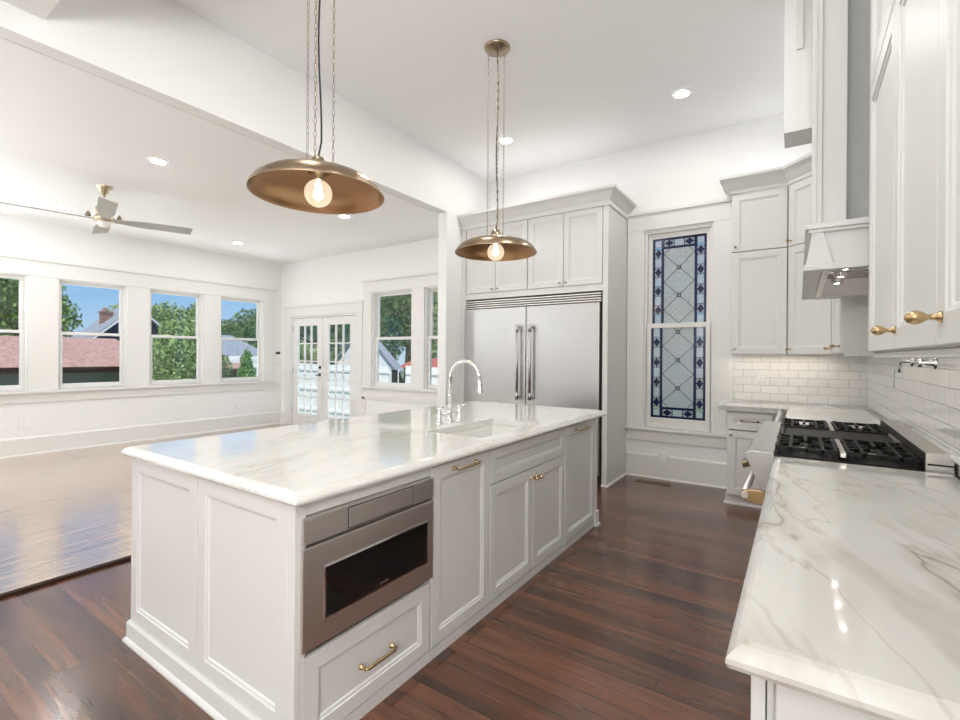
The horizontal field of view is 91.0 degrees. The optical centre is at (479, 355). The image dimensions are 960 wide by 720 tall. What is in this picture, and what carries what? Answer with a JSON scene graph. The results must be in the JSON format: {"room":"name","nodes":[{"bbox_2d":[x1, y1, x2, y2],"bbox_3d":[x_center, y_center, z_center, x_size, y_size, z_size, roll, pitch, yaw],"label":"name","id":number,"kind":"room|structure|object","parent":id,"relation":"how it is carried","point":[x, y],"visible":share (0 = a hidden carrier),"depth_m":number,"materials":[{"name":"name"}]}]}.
{"room":"kitchen","nodes":[
{"label":"kitchen","id":0,"kind":"room"},
{"bbox_2d":[2,0,59,18],"bbox_3d":[-0.896,-2.152,1.358,4.070,0.519,0.432,0,0,34],"label":"wall header","id":1,"kind":"structure","parent":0,"point":[40,8],"depth_m":2.56,"materials":[{"name":"white paint"}]},
{"bbox_2d":[0,214,281,438],"bbox_3d":[-6.476,-0.568,5.577,0.140,3.765,9.000,0,0,34],"label":"wall","id":2,"kind":"structure","parent":0,"point":[19,236],"depth_m":7.14,"materials":[{"name":"white paint"}]},
{"bbox_2d":[0,272,27,391],"bbox_3d":[-6.247,-0.306,5.928,0.128,1.528,0.800,0,0,34],"label":"window","id":3,"kind":"structure","parent":2,"relation":"in","point":[23,279],"depth_m":6.21,"materials":[{"name":"white wood"}]},
{"bbox_2d":[18,419,29,428],"bbox_3d":[-5.983,0.893,6.190,0.008,0.115,0.115,0,0,34],"label":"wall outlet","id":4,"kind":"object","parent":2,"relation":"attached to","point":[25,423],"visible":1,"depth_m":6.19,"materials":[{"name":"white plastic"}]},
{"bbox_2d":[58,279,126,388],"bbox_3d":[-5.627,-0.301,6.848,0.128,1.528,0.800,0,0,34],"label":"window","id":5,"kind":"structure","parent":2,"relation":"in","point":[122,289],"depth_m":6.93,"materials":[{"name":"white wood"}]},
{"bbox_2d":[0,253,277,403],"bbox_3d":[-5.302,-0.335,7.229,0.160,1.915,4.715,0,0,34],"label":"trim","id":6,"kind":"structure","parent":2,"relation":"attached to","point":[44,275],"depth_m":7.16,"materials":[{"name":"white wood"}]},
{"bbox_2d":[0,411,280,458],"bbox_3d":[-6.417,1.183,5.529,0.030,0.240,9.000,0,0,34],"label":"baseboard","id":7,"kind":"structure","parent":2,"relation":"attached to","point":[21,446],"depth_m":7.10,"materials":[{"name":"white wood"}]},
{"bbox_2d":[150,288,202,384],"bbox_3d":[-5.012,-0.297,7.760,0.128,1.528,0.800,0,0,34],"label":"window","id":8,"kind":"structure","parent":2,"relation":"in","point":[199,297],"depth_m":7.93,"materials":[{"name":"white wood"}]},
{"bbox_2d":[220,296,262,381],"bbox_3d":[-4.402,-0.293,8.664,0.128,1.528,0.800,0,0,34],"label":"window","id":9,"kind":"structure","parent":2,"relation":"in","point":[259,303],"depth_m":8.94,"materials":[{"name":"white wood"}]},
{"bbox_2d":[0,37,438,264],"bbox_3d":[-4.462,-1.843,4.315,4.895,0.100,9.150,0,0,34],"label":"ceiling","id":10,"kind":"structure","parent":0,"point":[66,130],"depth_m":4.64,"materials":[{"name":"white paint"}]},
{"bbox_2d":[55,205,71,209],"bbox_3d":[-5.038,-1.793,5.710,0.156,0.008,0.156,0,0,34],"label":"recessed light","id":11,"kind":"object","parent":10,"relation":"in","point":[57,206],"visible":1,"depth_m":5.71,"materials":[{"name":"white plastic"}]},
{"bbox_2d":[0,184,192,234],"bbox_3d":[-3.978,-1.573,4.995,1.234,0.431,1.234,0,0,4],"label":"ceiling fan","id":12,"kind":"object","parent":10,"relation":"hanging from","point":[105,209],"visible":1,"depth_m":4.97,"materials":[{"name":"beige metal"}]},
{"bbox_2d":[148,158,168,164],"bbox_3d":[-2.946,-1.778,4.323,0.156,0.008,0.156,0,0,34],"label":"recessed light","id":13,"kind":"object","parent":10,"relation":"in","point":[158,161],"visible":1,"depth_m":4.32,"materials":[{"name":"white plastic"}]},
{"bbox_2d":[338,214,350,217],"bbox_3d":[-1.722,-1.770,5.995,0.156,0.008,0.156,0,0,34],"label":"recessed light","id":14,"kind":"object","parent":10,"relation":"in","point":[340,215],"visible":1,"depth_m":6.00,"materials":[{"name":"white plastic"}]},
{"bbox_2d":[0,0,490,405],"bbox_3d":[-2.434,-0.549,2.850,0.130,3.785,9.000,0,0,34],"label":"wall","id":15,"kind":"structure","parent":0,"point":[162,51],"depth_m":3.69,"materials":[{"name":"white paint"}]},
{"bbox_2d":[0,423,761,719],"bbox_3d":[-2.686,1.395,3.096,9.240,0.132,9.140,0,0,34],"label":"floor","id":16,"kind":"structure","parent":0,"point":[634,620],"depth_m":2.43,"materials":[{"name":"brown wood"}]},
{"bbox_2d":[0,555,130,598],"bbox_3d":[-2.482,1.340,2.874,0.043,0.026,9.000,0,0,34],"label":"trim","id":17,"kind":"structure","parent":16,"relation":"on","point":[127,558],"depth_m":2.83,"materials":[{"name":"brown wood"}]},
{"bbox_2d":[122,458,305,719],"bbox_3d":[-1.123,0.915,1.887,1.317,0.875,0.064,0,0,34],"label":"island end panel","id":18,"kind":"object","parent":16,"relation":"on","point":[215,568],"visible":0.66,"depth_m":1.79,"materials":[{"name":"white wood"}]},
{"bbox_2d":[300,468,433,719],"bbox_3d":[-0.649,0.919,1.984,0.674,0.873,0.665,0,0,34],"label":"base cabinet","id":19,"kind":"object","parent":16,"relation":"on","point":[350,673],"depth_m":1.77,"materials":[{"name":"white"}]},
{"bbox_2d":[428,450,489,660],"bbox_3d":[-0.329,0.921,2.460,0.674,0.873,0.475,0,0,34],"label":"base cabinet","id":20,"kind":"object","parent":16,"relation":"on","point":[459,583],"visible":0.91,"depth_m":2.28,"materials":[{"name":"white wood"}]},
{"bbox_2d":[461,230,475,402],"bbox_3d":[-0.026,-0.115,6.247,0.065,2.950,0.668,0,0,34],"label":"panel","id":21,"kind":"object","parent":16,"relation":"on","point":[464,232],"visible":0.21,"depth_m":5.97,"materials":[{"name":"white wood"}]},
{"bbox_2d":[488,428,564,612],"bbox_3d":[0.084,0.924,3.057,0.691,0.873,0.969,0,0,34],"label":"base cabinet","id":22,"kind":"object","parent":16,"relation":"on","point":[526,530],"visible":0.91,"depth_m":2.83,"materials":[{"name":"white wood"}]},
{"bbox_2d":[464,292,602,484],"bbox_3d":[0.699,0.344,5.685,1.765,2.042,0.749,0,0,34],"label":"refrigerator","id":23,"kind":"object","parent":16,"relation":"on","point":[541,350],"visible":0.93,"depth_m":5.34,"materials":[{"name":"silver metal"}]},
{"bbox_2d":[564,418,600,550],"bbox_3d":[0.531,0.927,3.735,0.674,0.873,0.649,0,0,34],"label":"base cabinet","id":24,"kind":"object","parent":16,"relation":"on","point":[581,512],"visible":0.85,"depth_m":3.55,"materials":[{"name":"white wood"}]},
{"bbox_2d":[601,205,627,487],"bbox_3d":[1.498,-0.104,5.210,0.072,2.950,0.684,0,0,34],"label":"panel","id":25,"kind":"object","parent":16,"relation":"on","point":[615,226],"visible":1,"depth_m":5.11,"materials":[{"name":"white"}]},
{"bbox_2d":[635,478,671,485],"bbox_3d":[1.883,1.370,5.117,0.365,0.006,0.100,0,0,34],"label":"floor vent","id":26,"kind":"object","parent":16,"relation":"in","point":[638,479],"visible":1,"depth_m":5.11,"materials":[{"name":"gold metal"}]},
{"bbox_2d":[723,410,784,508],"bbox_3d":[2.605,0.942,4.476,0.475,0.873,0.654,0,0,34],"label":"base cabinet","id":27,"kind":"object","parent":16,"relation":"on","point":[742,427],"visible":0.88,"depth_m":4.32,"materials":[{"name":"white wood"}]},
{"bbox_2d":[751,676,882,719],"bbox_3d":[1.112,0.931,1.298,0.634,0.873,1.697,0,0,34],"label":"base cabinet","id":28,"kind":"object","parent":16,"relation":"on","point":[769,700],"visible":0.02,"depth_m":0.71,"materials":[{"name":"white wood"}]},
{"bbox_2d":[725,457,959,719],"bbox_3d":[1.117,0.473,1.280,0.610,0.040,1.730,0,0,34],"label":"countertop","id":29,"kind":"structure","parent":28,"relation":"on","point":[850,597],"depth_m":0.91,"materials":[{"name":"stone"}]},
{"bbox_2d":[740,418,956,504],"bbox_3d":[1.892,0.881,2.561,0.747,0.985,1.248,0,0,34],"label":"range","id":30,"kind":"object","parent":16,"relation":"on","point":[893,444],"visible":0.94,"depth_m":2.23,"materials":[{"name":"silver metal"}]},
{"bbox_2d":[774,427,923,471],"bbox_3d":[1.915,0.463,2.548,0.510,0.011,1.234,0,0,34],"label":"cooktop","id":31,"kind":"object","parent":30,"relation":"in","point":[777,453],"depth_m":2.09,"materials":[{"name":"black metal"}]},
{"bbox_3d":[2.779,0.943,3.738,0.599,0.873,1.683,0,0,34],"label":"base cabinet","id":32,"kind":"object","parent":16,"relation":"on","visible":0},
{"bbox_2d":[717,401,880,428],"bbox_3d":[2.567,0.483,3.879,1.173,0.040,1.736,0,0,34],"label":"countertop","id":33,"kind":"structure","parent":32,"relation":"on","point":[793,411],"depth_m":4.01,"materials":[{"name":"stone"}]},
{"bbox_3d":[-0.619,0.918,3.237,0.636,0.875,2.758,0,0,34],"label":"panel","id":34,"kind":"object","parent":16,"relation":"on","visible":0},
{"bbox_2d":[121,401,607,506],"bbox_3d":[-0.322,0.463,3.085,1.365,0.040,2.942,0,0,34],"label":"countertop","id":35,"kind":"structure","parent":34,"relation":"on","point":[298,465],"depth_m":2.24,"materials":[{"name":"stone"}]},
{"bbox_2d":[435,359,483,423],"bbox_3d":[-0.104,0.234,3.096,0.298,0.421,0.272,0,0,34],"label":"faucet","id":36,"kind":"object","parent":35,"relation":"on","point":[458,412],"visible":1,"depth_m":3.13,"materials":[{"name":"silver metal"}]},
{"bbox_2d":[449,424,522,437],"bbox_3d":[0.045,0.586,2.952,0.420,0.199,0.750,0,0,34],"label":"sink","id":37,"kind":"object","parent":35,"relation":"in","point":[488,430],"visible":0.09,"depth_m":3.26,"materials":[{"name":"white ceramic"}]},
{"bbox_2d":[172,0,784,181],"bbox_3d":[-0.600,-2.459,1.713,4.280,0.100,9.150,0,0,34],"label":"ceiling","id":38,"kind":"structure","parent":0,"point":[584,79],"depth_m":3.89,"materials":[{"name":"white paint"}]},
{"bbox_2d":[246,0,384,213],"bbox_3d":[-0.790,-1.571,2.319,0.637,1.678,0.638,0,0,34],"label":"pendant lamp","id":39,"kind":"object","parent":38,"relation":"hanging from","point":[314,185],"visible":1,"depth_m":2.37,"materials":[{"name":"brown metal"}]},
{"bbox_2d":[307,170,328,181],"bbox_3d":[-0.794,-0.884,2.319,0.104,0.044,0.104,0,0,34],"label":"socket","id":40,"kind":"object","parent":39,"relation":"attached to","point":[318,176],"depth_m":2.31,"materials":[{"name":"gold metal"}]},
{"bbox_2d":[455,39,536,260],"bbox_3d":[0.128,-1.573,3.679,0.637,1.661,0.637,0,0,-8],"label":"pendant lamp","id":41,"kind":"object","parent":38,"relation":"hanging from","point":[495,246],"visible":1,"depth_m":3.71,"materials":[{"name":"brown metal"}]},
{"bbox_2d":[499,137,512,143],"bbox_3d":[0.290,-2.398,5.269,0.156,0.008,0.156,0,0,34],"label":"recessed light","id":42,"kind":"object","parent":38,"relation":"in","point":[506,140],"visible":0.94,"depth_m":5.26,"materials":[{"name":"white plastic"}]},
{"bbox_2d":[673,89,690,98],"bbox_3d":[1.842,-2.388,4.304,0.156,0.008,0.156,0,0,34],"label":"recessed light","id":43,"kind":"object","parent":38,"relation":"in","point":[682,93],"visible":1,"depth_m":4.30,"materials":[{"name":"white plastic"}]},
{"bbox_2d":[281,113,867,461],"bbox_3d":[-0.159,-0.524,6.823,8.940,3.765,0.148,0,0,34],"label":"wall","id":44,"kind":"structure","parent":0,"point":[685,170],"depth_m":5.23,"materials":[{"name":"white paint"}]},
{"bbox_2d":[291,313,355,424],"bbox_3d":[-2.846,0.293,8.615,1.850,2.071,0.177,0,0,34],"label":"door","id":45,"kind":"structure","parent":44,"relation":"in","point":[323,322],"depth_m":8.60,"materials":[{"name":"white wood"}]},
{"bbox_2d":[283,300,363,424],"bbox_3d":[-2.891,0.194,8.556,2.220,2.268,0.045,0,0,34],"label":"trim","id":46,"kind":"structure","parent":44,"relation":"attached to","point":[356,307],"depth_m":8.44,"materials":[{"name":"white wood"}]},
{"bbox_2d":[372,289,411,388],"bbox_3d":[-1.386,-0.270,7.662,0.890,1.564,0.128,0,0,34],"label":"window","id":47,"kind":"structure","parent":44,"relation":"in","point":[376,295],"depth_m":7.85,"materials":[{"name":"white wood"}]},
{"bbox_2d":[359,271,437,415],"bbox_3d":[-0.955,-0.077,7.306,2.485,2.360,0.155,0,0,34],"label":"trim","id":48,"kind":"structure","parent":44,"relation":"attached to","point":[417,283],"depth_m":7.33,"materials":[{"name":"white wood"}]},
{"bbox_2d":[425,286,437,389],"bbox_3d":[-0.432,-0.263,7.019,0.890,1.564,0.128,0,0,34],"label":"window","id":49,"kind":"structure","parent":44,"relation":"in","point":[430,291],"depth_m":7.23,"materials":[{"name":"white wood"}]},
{"bbox_2d":[466,219,538,300],"bbox_3d":[0.358,-1.143,5.959,0.876,0.890,0.724,0,0,34],"label":"upper cabinet","id":50,"kind":"object","parent":44,"relation":"attached to","point":[485,280],"visible":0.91,"depth_m":5.69,"materials":[{"name":"white wood"}]},
{"bbox_2d":[280,411,726,488],"bbox_3d":[-0.660,1.220,7.055,7.870,0.270,0.030,0,0,34],"label":"baseboard","id":51,"kind":"structure","parent":44,"relation":"attached to","point":[708,473],"depth_m":5.14,"materials":[{"name":"white wood"}]},
{"bbox_2d":[528,206,602,295],"bbox_3d":[1.093,-1.137,5.464,0.892,0.890,0.724,0,0,34],"label":"upper cabinet","id":52,"kind":"object","parent":44,"relation":"attached to","point":[568,259],"visible":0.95,"depth_m":5.19,"materials":[{"name":"white wood"}]},
{"bbox_2d":[457,184,636,230],"bbox_3d":[0.757,-1.666,5.666,1.997,0.173,0.768,0,0,34],"label":"trim","id":53,"kind":"structure","parent":52,"relation":"attached to","point":[611,195],"depth_m":5.27,"materials":[{"name":"white wood"}]},
{"bbox_2d":[657,452,668,470],"bbox_3d":[2.027,1.169,5.226,0.120,0.200,0.020,0,0,34],"label":"wall outlet","id":54,"kind":"object","parent":44,"relation":"attached to","point":[663,459],"visible":1,"depth_m":5.22,"materials":[{"name":"white plastic"}]},
{"bbox_2d":[644,223,713,432],"bbox_3d":[2.206,-0.298,5.235,0.711,2.219,0.136,0,0,34],"label":"window","id":55,"kind":"structure","parent":44,"relation":"in","point":[678,364],"depth_m":5.20,"materials":[{"name":"white"}]},
{"bbox_2d":[625,197,732,448],"bbox_3d":[2.175,-0.335,5.190,1.093,2.590,0.145,0,0,34],"label":"trim","id":56,"kind":"structure","parent":44,"relation":"attached to","point":[719,211],"depth_m":5.10,"materials":[{"name":"white wood"}]},
{"bbox_2d":[731,186,787,354],"bbox_3d":[2.708,-0.789,4.573,0.457,1.555,0.377,0,0,34],"label":"upper cabinet","id":57,"kind":"object","parent":44,"relation":"attached to","point":[759,292],"visible":0.99,"depth_m":4.46,"materials":[{"name":"white wood"}]},
{"bbox_2d":[719,152,811,197],"bbox_3d":[2.605,-1.643,3.988,0.621,0.153,1.858,0,0,2],"label":"trim","id":58,"kind":"structure","parent":57,"relation":"attached to","point":[799,169],"depth_m":4.37,"materials":[{"name":"white wood"}]},
{"bbox_2d":[732,355,824,356],"bbox_3d":[2.778,-0.001,4.423,0.740,0.017,0.020,0,0,34],"label":"trim","id":59,"kind":"structure","parent":57,"relation":"attached to","point":[732,355],"depth_m":4.37,"materials":[{"name":"white wood"}]},
{"bbox_2d":[757,371,765,382],"bbox_3d":[2.815,0.210,4.720,0.070,0.115,0.008,0,0,34],"label":"wall outlet","id":60,"kind":"object","parent":44,"relation":"attached to","point":[761,375],"visible":1,"depth_m":4.72,"materials":[{"name":"white plastic"}]},
{"bbox_2d":[784,0,812,147],"bbox_3d":[2.257,-1.899,2.938,0.605,0.979,0.260,0,0,34],"label":"wall","id":61,"kind":"structure","parent":0,"point":[797,63],"depth_m":2.97,"materials":[{"name":"white paint"}]},
{"bbox_2d":[796,0,803,49],"bbox_3d":[1.998,-2.153,2.947,0.036,0.473,0.014,0,0,34],"label":"trim","id":62,"kind":"structure","parent":61,"relation":"attached to","point":[800,3],"depth_m":2.94,"materials":[{"name":"white"}]},
{"bbox_3d":[1.060,-0.515,0.494,0.140,3.765,9.000,0,0,34],"label":"wall","id":63,"kind":"structure","parent":0,"visible":0},
{"bbox_2d":[802,0,870,299],"bbox_3d":[2.012,-1.380,2.489,0.504,2.018,1.264,0,0,34],"label":"range hood","id":64,"kind":"object","parent":63,"relation":"attached to","point":[836,241],"visible":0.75,"depth_m":2.16,"materials":[{"name":"white wood"}]},
{"bbox_2d":[831,278,842,284],"bbox_3d":[2.097,-0.439,2.773,0.060,0.033,0.060,0,0,34],"label":"lamp","id":65,"kind":"object","parent":64,"relation":"on","point":[834,281],"depth_m":2.75,"materials":[{"name":"silver metal"}]},
{"bbox_2d":[834,270,847,277],"bbox_3d":[1.948,-0.440,2.548,0.060,0.033,0.060,0,0,34],"label":"lamp","id":66,"kind":"object","parent":64,"relation":"on","point":[837,274],"depth_m":2.53,"materials":[{"name":"silver metal"}]},
{"bbox_2d":[867,356,959,476],"bbox_3d":[2.055,0.022,2.107,0.010,0.895,5.192,0,0,34],"label":"wall","id":67,"kind":"structure","parent":63,"relation":"attached to","point":[926,399],"depth_m":2.40,"materials":[{"name":"tile"}]},
{"bbox_2d":[785,177,833,354],"bbox_3d":[3.070,-0.786,4.171,0.622,1.555,0.638,0,0,34],"label":"upper cabinet","id":68,"kind":"object","parent":67,"relation":"attached to","point":[809,322],"visible":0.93,"depth_m":4.20,"materials":[{"name":"white wood"}]},
{"bbox_2d":[823,297,875,355],"bbox_3d":[2.722,-0.781,3.412,0.350,1.570,1.006,0,0,34],"label":"upper cabinet","id":69,"kind":"object","parent":67,"relation":"attached to","point":[849,327],"visible":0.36,"depth_m":3.03,"materials":[{"name":"white wood"}]},
{"bbox_2d":[892,370,894,387],"bbox_3d":[2.708,0.149,3.094,0.008,0.115,0.070,0,0,34],"label":"wall outlet","id":70,"kind":"object","parent":67,"relation":"attached to","point":[893,371],"visible":1,"depth_m":3.07,"materials":[{"name":"white plastic"}]},
{"bbox_2d":[868,0,959,357],"bbox_3d":[1.054,-1.064,0.930,0.342,2.137,2.212,0,0,34],"label":"upper cabinet","id":71,"kind":"object","parent":67,"relation":"attached to","point":[914,308],"visible":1,"depth_m":1.20,"materials":[{"name":"white wood"}]},
{"bbox_2d":[898,358,937,372],"bbox_3d":[2.092,0.044,2.256,0.068,0.082,0.292,0,0,25],"label":"pot filler","id":72,"kind":"object","parent":67,"relation":"attached to","point":[922,362],"visible":0.88,"depth_m":2.16,"materials":[{"name":"silver metal"}]},
{"bbox_2d":[911,428,959,465],"bbox_3d":[1.900,0.398,1.901,0.036,0.035,1.480,0,0,34],"label":"trim","id":73,"kind":"structure","parent":67,"relation":"attached to","point":[955,457],"depth_m":1.98,"materials":[{"name":"white"}]},
{"label":"outside","id":74,"kind":"structure","parent":0,"visible":0},
{"bbox_2d":[400,368,867,410],"bbox_3d":[-16.496,1.795,29.211,80.000,0.001,90.000,0,0,34],"label":"ground","id":75,"kind":"structure","parent":74,"point":[402,374],"depth_m":25.05,"materials":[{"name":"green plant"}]},
{"bbox_2d":[0,278,82,337],"bbox_3d":[-20.543,-1.693,18.252,3.435,6.946,8.082,0,0,32],"label":"oak tree","id":76,"kind":"object","parent":75,"relation":"on","point":[9,288],"visible":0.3,"depth_m":19.16,"materials":[{"name":"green plant"}]},
{"bbox_2d":[0,336,156,385],"bbox_3d":[-18.395,0.547,11.138,8.550,2.470,16.600,0,0,34],"label":"house","id":77,"kind":"structure","parent":75,"relation":"on","point":[84,360],"depth_m":14.97,"materials":[{"name":"red"}]},
{"bbox_2d":[63,307,164,340],"bbox_3d":[-20.918,-0.506,27.139,5.960,4.540,6.000,0,0,34],"label":"house","id":78,"kind":"structure","parent":75,"relation":"on","point":[108,321],"depth_m":25.27,"materials":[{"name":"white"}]},
{"bbox_2d":[106,301,185,330],"bbox_3d":[-28.372,-1.565,40.480,5.087,6.580,6.770,0,0,26],"label":"oak tree","id":79,"kind":"object","parent":75,"relation":"on","point":[159,316],"visible":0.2,"depth_m":40.59,"materials":[{"name":"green plant"}]},
{"bbox_2d":[152,303,233,379],"bbox_3d":[-9.161,0.066,14.873,2.427,3.580,2.153,0,0,-23],"label":"maple tree","id":80,"kind":"object","parent":75,"relation":"on","point":[168,366],"visible":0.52,"depth_m":14.30,"materials":[{"name":"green plant"}]},
{"bbox_2d":[152,334,256,379],"bbox_3d":[-13.428,0.371,22.927,8.700,2.890,3.800,0,0,34],"label":"house","id":81,"kind":"structure","parent":75,"relation":"on","point":[234,349],"depth_m":22.19,"materials":[{"name":"brick"}]},
{"bbox_2d":[185,302,248,343],"bbox_3d":[-19.626,-1.225,39.129,5.255,6.027,9.048,0,0,41],"label":"oak tree","id":82,"kind":"object","parent":75,"relation":"on","point":[191,305],"visible":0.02,"depth_m":37.04,"materials":[{"name":"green plant"}]},
{"bbox_2d":[236,347,256,376],"bbox_3d":[-7.136,0.799,14.463,0.734,2.151,0.756,0,0,34],"label":"cypress","id":83,"kind":"object","parent":75,"relation":"on","point":[246,369],"visible":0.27,"depth_m":14.36,"materials":[{"name":"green plant"}]},
{"bbox_2d":[223,297,390,363],"bbox_3d":[-11.033,-1.086,28.561,14.343,5.871,3.061,0,0,34],"label":"oak tree","id":84,"kind":"object","parent":75,"relation":"on","point":[249,325],"visible":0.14,"depth_m":29.38,"materials":[{"name":"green plant"}]},
{"bbox_2d":[300,326,316,348],"bbox_3d":[-8.393,-0.456,21.602,1.832,4.631,3.144,0,0,34],"label":"oak tree","id":85,"kind":"object","parent":75,"relation":"on","point":[308,328],"visible":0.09,"depth_m":21.97,"materials":[{"name":"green plant"}]},
{"bbox_2d":[300,340,337,364],"bbox_3d":[-6.708,0.650,17.789,3.661,2.497,1.177,0,0,34],"label":"shrub","id":86,"kind":"object","parent":75,"relation":"on","point":[301,345],"visible":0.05,"depth_m":17.39,"materials":[{"name":"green plant"}]},
{"bbox_2d":[252,362,437,417],"bbox_3d":[-3.794,1.041,12.922,9.670,1.625,0.050,0,0,34],"label":"fence","id":87,"kind":"object","parent":75,"relation":"on","point":[384,371],"visible":0.13,"depth_m":13.07,"materials":[{"name":"white wood"}]},
{"bbox_2d":[392,370,403,382],"bbox_3d":[-1.992,1.121,11.704,0.540,1.550,0.037,0,0,34],"label":"gate","id":88,"kind":"object","parent":87,"relation":"attached to","point":[396,376],"visible":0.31,"depth_m":11.75,"materials":[{"name":"black metal"}]},
{"bbox_2d":[333,341,403,382],"bbox_3d":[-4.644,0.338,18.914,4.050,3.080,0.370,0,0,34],"label":"garage","id":89,"kind":"structure","parent":75,"relation":"on","point":[385,358],"depth_m":18.19,"materials":[{"name":"white"}]},
{"bbox_2d":[380,294,437,382],"bbox_3d":[-5.215,-2.853,32.444,7.221,9.475,2.830,0,0,34],"label":"oak tree","id":90,"kind":"object","parent":75,"relation":"on","point":[399,306],"visible":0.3,"depth_m":32.16,"materials":[{"name":"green plant"}]},
{"bbox_2d":[401,358,437,382],"bbox_3d":[-0.557,1.021,21.359,6.200,1.770,2.800,0,0,34],"label":"shed","id":91,"kind":"object","parent":75,"relation":"on","point":[434,360],"visible":0.12,"depth_m":22.00,"materials":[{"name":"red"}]},
{"bbox_2d":[432,292,437,357],"bbox_3d":[-0.121,-1.844,24.820,7.365,7.524,2.935,0,0,34],"label":"oak tree","id":92,"kind":"object","parent":75,"relation":"on","point":[435,298],"visible":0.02,"depth_m":25.61,"materials":[{"name":"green plant"}]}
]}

